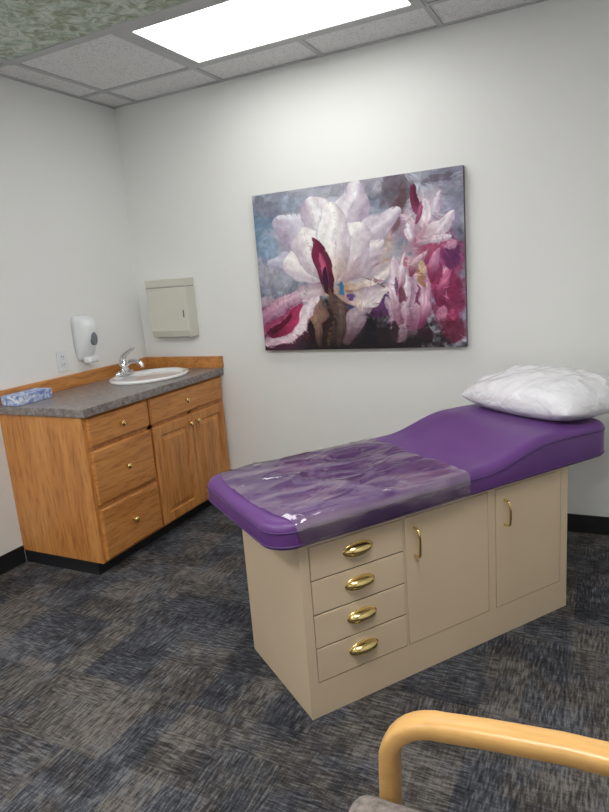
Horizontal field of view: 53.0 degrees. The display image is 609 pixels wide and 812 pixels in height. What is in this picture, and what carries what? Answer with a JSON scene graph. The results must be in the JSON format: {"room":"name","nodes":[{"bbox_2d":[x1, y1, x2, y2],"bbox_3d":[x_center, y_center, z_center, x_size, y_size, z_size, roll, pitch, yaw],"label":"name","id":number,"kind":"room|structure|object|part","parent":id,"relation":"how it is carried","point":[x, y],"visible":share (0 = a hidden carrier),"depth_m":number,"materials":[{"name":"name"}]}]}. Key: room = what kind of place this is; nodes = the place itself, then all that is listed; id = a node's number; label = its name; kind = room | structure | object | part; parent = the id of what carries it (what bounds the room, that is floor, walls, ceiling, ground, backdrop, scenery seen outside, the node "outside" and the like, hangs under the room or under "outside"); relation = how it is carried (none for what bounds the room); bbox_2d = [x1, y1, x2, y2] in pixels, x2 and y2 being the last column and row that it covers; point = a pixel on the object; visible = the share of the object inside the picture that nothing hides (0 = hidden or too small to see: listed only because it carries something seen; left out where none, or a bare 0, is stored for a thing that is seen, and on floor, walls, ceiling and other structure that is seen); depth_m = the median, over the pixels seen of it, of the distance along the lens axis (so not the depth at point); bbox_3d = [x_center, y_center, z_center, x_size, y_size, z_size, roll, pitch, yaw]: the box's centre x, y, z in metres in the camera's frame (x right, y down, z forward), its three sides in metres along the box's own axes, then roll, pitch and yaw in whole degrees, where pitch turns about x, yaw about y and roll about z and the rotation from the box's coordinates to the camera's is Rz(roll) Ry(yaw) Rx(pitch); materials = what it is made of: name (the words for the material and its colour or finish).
{"room":"examination room","nodes":[
{"label":"examination room","id":0,"kind":"room"},
{"bbox_2d":[0,76,146,560],"bbox_3d":[-2.021,-0.216,2.186,0.100,2.550,4.350,2,13,26],"label":"wall","id":1,"kind":"structure","parent":0,"point":[66,251],"depth_m":3.35,"materials":[{"name":"paint"}]},
{"bbox_2d":[0,545,25,575],"bbox_3d":[-2.130,1.110,1.917,0.008,0.095,3.000,2,13,26],"label":"baseboard","id":2,"kind":"structure","parent":1,"relation":"attached to","point":[16,557],"depth_m":3.15,"materials":[{"name":"black rubber"}]},
{"bbox_2d":[56,350,68,371],"bbox_3d":[-1.353,-0.250,3.419,0.008,0.114,0.072,2,13,26],"label":"wall outlet","id":3,"kind":"object","parent":1,"relation":"attached to","point":[62,360],"visible":1,"depth_m":3.41,"materials":[{"name":"white plastic"}]},
{"bbox_2d":[70,315,98,362],"bbox_3d":[-1.245,-0.386,3.516,0.108,0.272,0.124,2,13,26],"label":"soap dispenser","id":4,"kind":"object","parent":1,"relation":"attached to","point":[84,328],"visible":1,"depth_m":3.48,"materials":[{"name":"white plastic"}]},
{"bbox_3d":[-1.234,-0.272,3.540,0.055,0.037,0.080,2,13,26],"label":"push lever","id":5,"kind":"part","parent":4,"relation":"part of","materials":[{"name":"white plastic"}]},
{"bbox_2d":[0,0,547,108],"bbox_3d":[-0.327,-1.348,1.053,3.883,0.086,4.150,2,13,26],"label":"ceiling","id":6,"kind":"structure","parent":0,"point":[112,71],"depth_m":3.02,"materials":[{"name":"tile"}]},
{"bbox_2d":[0,0,214,65],"bbox_3d":[-0.967,-1.526,2.339,1.210,0.020,0.605,2,13,26],"label":"frame","id":7,"kind":"object","parent":6,"relation":"attached to","point":[189,4],"visible":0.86,"depth_m":2.57,"materials":[{"name":"metal"}]},
{"bbox_2d":[0,0,188,59],"bbox_3d":[-0.967,-1.528,2.338,1.110,0.016,0.505,2,13,26],"label":"ceiling panel","id":8,"kind":"object","parent":7,"relation":"attached to","point":[26,26],"visible":1,"depth_m":2.43,"materials":[{"name":"green"}]},
{"bbox_2d":[112,0,424,68],"bbox_3d":[-0.161,-1.648,2.599,1.210,0.012,0.605,2,13,26],"label":"frame","id":9,"kind":"object","parent":6,"relation":"attached to","point":[128,34],"visible":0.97,"depth_m":2.74,"materials":[{"name":"metal"}]},
{"bbox_2d":[134,0,409,61],"bbox_3d":[-0.147,-1.649,2.589,1.085,0.008,0.490,2,13,26],"label":"ceiling light","id":10,"kind":"object","parent":9,"relation":"attached to","point":[231,26],"visible":1,"depth_m":2.63,"materials":[{"name":"white plastic"}]},
{"bbox_2d":[0,504,608,811],"bbox_3d":[-0.134,1.125,1.584,4.083,0.100,4.350,2,13,26],"label":"floor","id":11,"kind":"structure","parent":0,"point":[142,684],"depth_m":2.00,"materials":[{"name":"carpet"}]},
{"bbox_2d":[0,356,229,574],"bbox_3d":[-0.990,0.258,3.503,0.608,0.918,1.161,2,13,26],"label":"vanity cabinet","id":12,"kind":"object","parent":11,"relation":"on","point":[101,468],"visible":0.98,"depth_m":3.12,"materials":[{"name":"brown wood"}]},
{"bbox_2d":[0,368,223,417],"bbox_3d":[-1.023,-0.099,3.429,0.596,0.040,1.161,2,13,26],"label":"countertop","id":13,"kind":"structure","parent":12,"relation":"on","point":[87,400],"depth_m":3.12,"materials":[{"name":"laminate"}]},
{"bbox_2d":[1,388,52,405],"bbox_3d":[-1.414,-0.049,3.117,0.116,0.051,0.220,1,13,25],"label":"tissue box","id":14,"kind":"object","parent":13,"relation":"on","point":[28,396],"visible":1,"depth_m":3.06,"materials":[{"name":"blue cardboard"}]},
{"bbox_2d":[115,347,144,375],"bbox_3d":[-1.067,-0.268,3.661,0.148,0.165,0.187,-14,15,-37],"label":"sink faucet","id":15,"kind":"object","parent":13,"relation":"on","point":[124,363],"visible":1,"depth_m":3.67,"materials":[{"name":"silver metal"}]},
{"bbox_3d":[-1.094,-0.205,3.714,0.060,0.024,0.160,2,13,26],"label":"plate","id":16,"kind":"part","parent":15,"relation":"part of","materials":[{"name":"silver metal"}]},
{"bbox_3d":[-1.067,-0.313,3.673,0.118,0.083,0.043,2,13,26],"label":"lever","id":17,"kind":"part","parent":15,"relation":"part of","materials":[{"name":"silver metal"}]},
{"bbox_3d":[-1.029,-0.255,3.669,0.161,0.064,0.030,2,13,26],"label":"spout","id":18,"kind":"part","parent":15,"relation":"part of","materials":[{"name":"silver metal"}]},
{"bbox_2d":[109,367,188,384],"bbox_3d":[-0.915,-0.123,3.646,0.430,0.137,0.510,2,13,26],"label":"sink","id":19,"kind":"object","parent":13,"relation":"in","point":[156,376],"depth_m":3.61,"materials":[{"name":"white ceramic"}]},
{"bbox_3d":[-1.025,-0.154,3.416,0.600,0.072,1.161,2,13,26],"label":"backsplash trim","id":20,"kind":"part","parent":12,"relation":"part of","materials":[{"name":"brown wood"}]},
{"bbox_3d":[-0.919,0.084,3.033,0.018,0.140,0.420,2,13,26],"label":"drawer","id":21,"kind":"part","parent":12,"relation":"part of","materials":[{"name":"brown wood"}]},
{"bbox_3d":[-0.902,0.303,3.080,0.018,0.270,0.420,2,13,26],"label":"drawer","id":22,"kind":"part","parent":12,"relation":"part of","materials":[{"name":"brown wood"}]},
{"bbox_3d":[-0.880,0.581,3.140,0.018,0.260,0.420,2,13,26],"label":"drawer","id":23,"kind":"part","parent":12,"relation":"part of","materials":[{"name":"brown wood"}]},
{"bbox_3d":[-0.764,0.284,3.403,0.020,0.735,1.149,2,13,26],"label":"frame","id":24,"kind":"part","parent":12,"relation":"part of","materials":[{"name":"brown wood"}]},
{"bbox_3d":[-0.718,0.351,3.457,0.018,0.550,0.343,2,13,26],"label":"cabinet door","id":25,"kind":"part","parent":12,"relation":"part of","materials":[{"name":"brown wood"}]},
{"bbox_3d":[-0.569,0.276,3.756,0.018,0.550,0.332,2,13,26],"label":"cabinet door","id":26,"kind":"part","parent":12,"relation":"part of","materials":[{"name":"brown wood"}]},
{"bbox_2d":[207,404,604,719],"bbox_3d":[0.434,0.480,2.367,1.481,0.743,0.622,-11,14,-27],"label":"exam table","id":27,"kind":"object","parent":11,"relation":"on","point":[373,564],"visible":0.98,"depth_m":2.08,"materials":[{"name":"beige laminate"}]},
{"bbox_3d":[0.166,0.447,1.907,0.344,0.109,0.006,-11,14,-27],"label":"drawer","id":28,"kind":"part","parent":27,"relation":"part of","materials":[{"name":"beige laminate"}]},
{"bbox_3d":[0.174,0.558,1.931,0.344,0.109,0.006,-11,14,-27],"label":"drawer","id":29,"kind":"part","parent":27,"relation":"part of","materials":[{"name":"beige laminate"}]},
{"bbox_3d":[0.167,0.444,1.902,0.112,0.050,0.004,-11,14,-27],"label":"cup pull plate","id":30,"kind":"part","parent":27,"relation":"part of","materials":[{"name":"gold metal"}]},
{"bbox_3d":[0.172,0.437,1.889,0.100,0.029,0.028,-11,14,-27],"label":"cup pull","id":31,"kind":"part","parent":27,"relation":"part of","materials":[{"name":"gold metal"}]},
{"bbox_3d":[0.183,0.669,1.955,0.344,0.109,0.006,-11,14,-27],"label":"drawer","id":32,"kind":"part","parent":27,"relation":"part of","materials":[{"name":"beige laminate"}]},
{"bbox_3d":[0.175,0.555,1.926,0.112,0.050,0.004,-11,14,-27],"label":"cup pull plate","id":33,"kind":"part","parent":27,"relation":"part of","materials":[{"name":"gold metal"}]},
{"bbox_3d":[0.181,0.548,1.913,0.100,0.029,0.028,-11,14,-27],"label":"cup pull","id":34,"kind":"part","parent":27,"relation":"part of","materials":[{"name":"gold metal"}]},
{"bbox_3d":[0.192,0.781,1.979,0.344,0.112,0.006,-11,14,-27],"label":"drawer","id":35,"kind":"part","parent":27,"relation":"part of","materials":[{"name":"beige laminate"}]},
{"bbox_3d":[0.184,0.666,1.949,0.112,0.050,0.004,-11,14,-27],"label":"cup pull plate","id":36,"kind":"part","parent":27,"relation":"part of","materials":[{"name":"gold metal"}]},
{"bbox_3d":[0.190,0.659,1.936,0.100,0.029,0.028,-11,14,-27],"label":"cup pull","id":37,"kind":"part","parent":27,"relation":"part of","materials":[{"name":"gold metal"}]},
{"bbox_3d":[0.193,0.777,1.973,0.112,0.050,0.004,-11,14,-27],"label":"cup pull plate","id":38,"kind":"part","parent":27,"relation":"part of","materials":[{"name":"gold metal"}]},
{"bbox_3d":[0.198,0.771,1.960,0.100,0.029,0.028,-11,14,-27],"label":"cup pull","id":39,"kind":"part","parent":27,"relation":"part of","materials":[{"name":"gold metal"}]},
{"bbox_2d":[208,404,603,550],"bbox_3d":[0.411,0.190,2.305,1.475,0.146,0.607,-11,14,-27],"label":"cushion","id":40,"kind":"object","parent":27,"relation":"on","point":[447,456],"depth_m":2.13,"materials":[{"name":"purple leather"}]},
{"bbox_3d":[0.370,0.449,1.996,0.010,0.109,0.034,-11,14,-27],"label":"bar pull","id":41,"kind":"part","parent":27,"relation":"part of","materials":[{"name":"gold metal"}]},
{"bbox_3d":[0.512,0.602,2.123,1.163,0.596,0.005,-11,14,-27],"label":"frame","id":42,"kind":"part","parent":27,"relation":"part of","materials":[{"name":"beige laminate"}]},
{"bbox_3d":[0.497,0.555,2.106,0.361,0.455,0.007,-11,14,-27],"label":"door","id":43,"kind":"part","parent":27,"relation":"part of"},
{"bbox_3d":[0.726,0.384,2.179,0.010,0.104,0.034,-11,14,-27],"label":"bar pull","id":44,"kind":"part","parent":27,"relation":"part of","materials":[{"name":"gold metal"}]},
{"bbox_3d":[0.837,0.492,2.280,0.334,0.455,0.006,-11,14,-27],"label":"door","id":45,"kind":"part","parent":27,"relation":"part of","materials":[{"name":"beige laminate"}]},
{"bbox_2d":[461,364,608,420],"bbox_3d":[1.019,-0.079,2.582,0.462,0.167,0.593,-11,14,-27],"label":"pillow","id":46,"kind":"object","parent":27,"relation":"on","point":[541,392],"visible":1,"depth_m":2.41,"materials":[{"name":"white fabric"}]},
{"bbox_2d":[349,710,608,811],"bbox_3d":[0.263,0.751,0.747,0.596,0.925,0.538,2,13,26],"label":"armchair","id":47,"kind":"object","parent":11,"relation":"on","point":[575,751],"visible":1,"depth_m":0.95,"materials":[{"name":"brown wood"}]},
{"bbox_2d":[349,795,420,811],"bbox_3d":[0.218,0.752,0.769,0.495,0.094,0.444,2,13,26],"label":"seat cushion","id":48,"kind":"object","parent":47,"relation":"on","point":[365,803],"depth_m":1.01,"materials":[{"name":"grey fabric"}]},
{"bbox_2d":[114,0,608,516],"bbox_3d":[0.690,-0.637,3.161,3.883,2.550,0.100,2,13,26],"label":"wall","id":49,"kind":"structure","parent":0,"point":[518,98],"depth_m":3.08,"materials":[{"name":"paint"}]},
{"bbox_2d":[145,277,198,337],"bbox_3d":[-0.827,-0.609,3.811,0.304,0.358,0.098,2,13,26],"label":"paper towel dispenser","id":50,"kind":"object","parent":49,"relation":"attached to","point":[171,302],"visible":1,"depth_m":3.76,"materials":[{"name":"beige metal"}]},
{"bbox_3d":[-0.838,-0.761,3.778,0.304,0.047,0.098,2,13,26],"label":"lid","id":51,"kind":"part","parent":50,"relation":"part of","materials":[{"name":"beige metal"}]},
{"bbox_2d":[252,165,467,350],"bbox_3d":[0.269,-0.740,3.266,1.168,0.869,0.036,2,13,26],"label":"painting","id":52,"kind":"object","parent":49,"relation":"attached to","point":[380,262],"visible":1,"depth_m":3.22,"materials":[{"name":"paint"}]},
{"bbox_2d":[567,513,608,534],"bbox_3d":[1.031,0.579,3.238,3.280,0.095,0.008,2,13,26],"label":"baseboard","id":53,"kind":"structure","parent":49,"relation":"attached to","point":[575,522],"depth_m":3.04,"materials":[{"name":"black rubber"}]}
]}

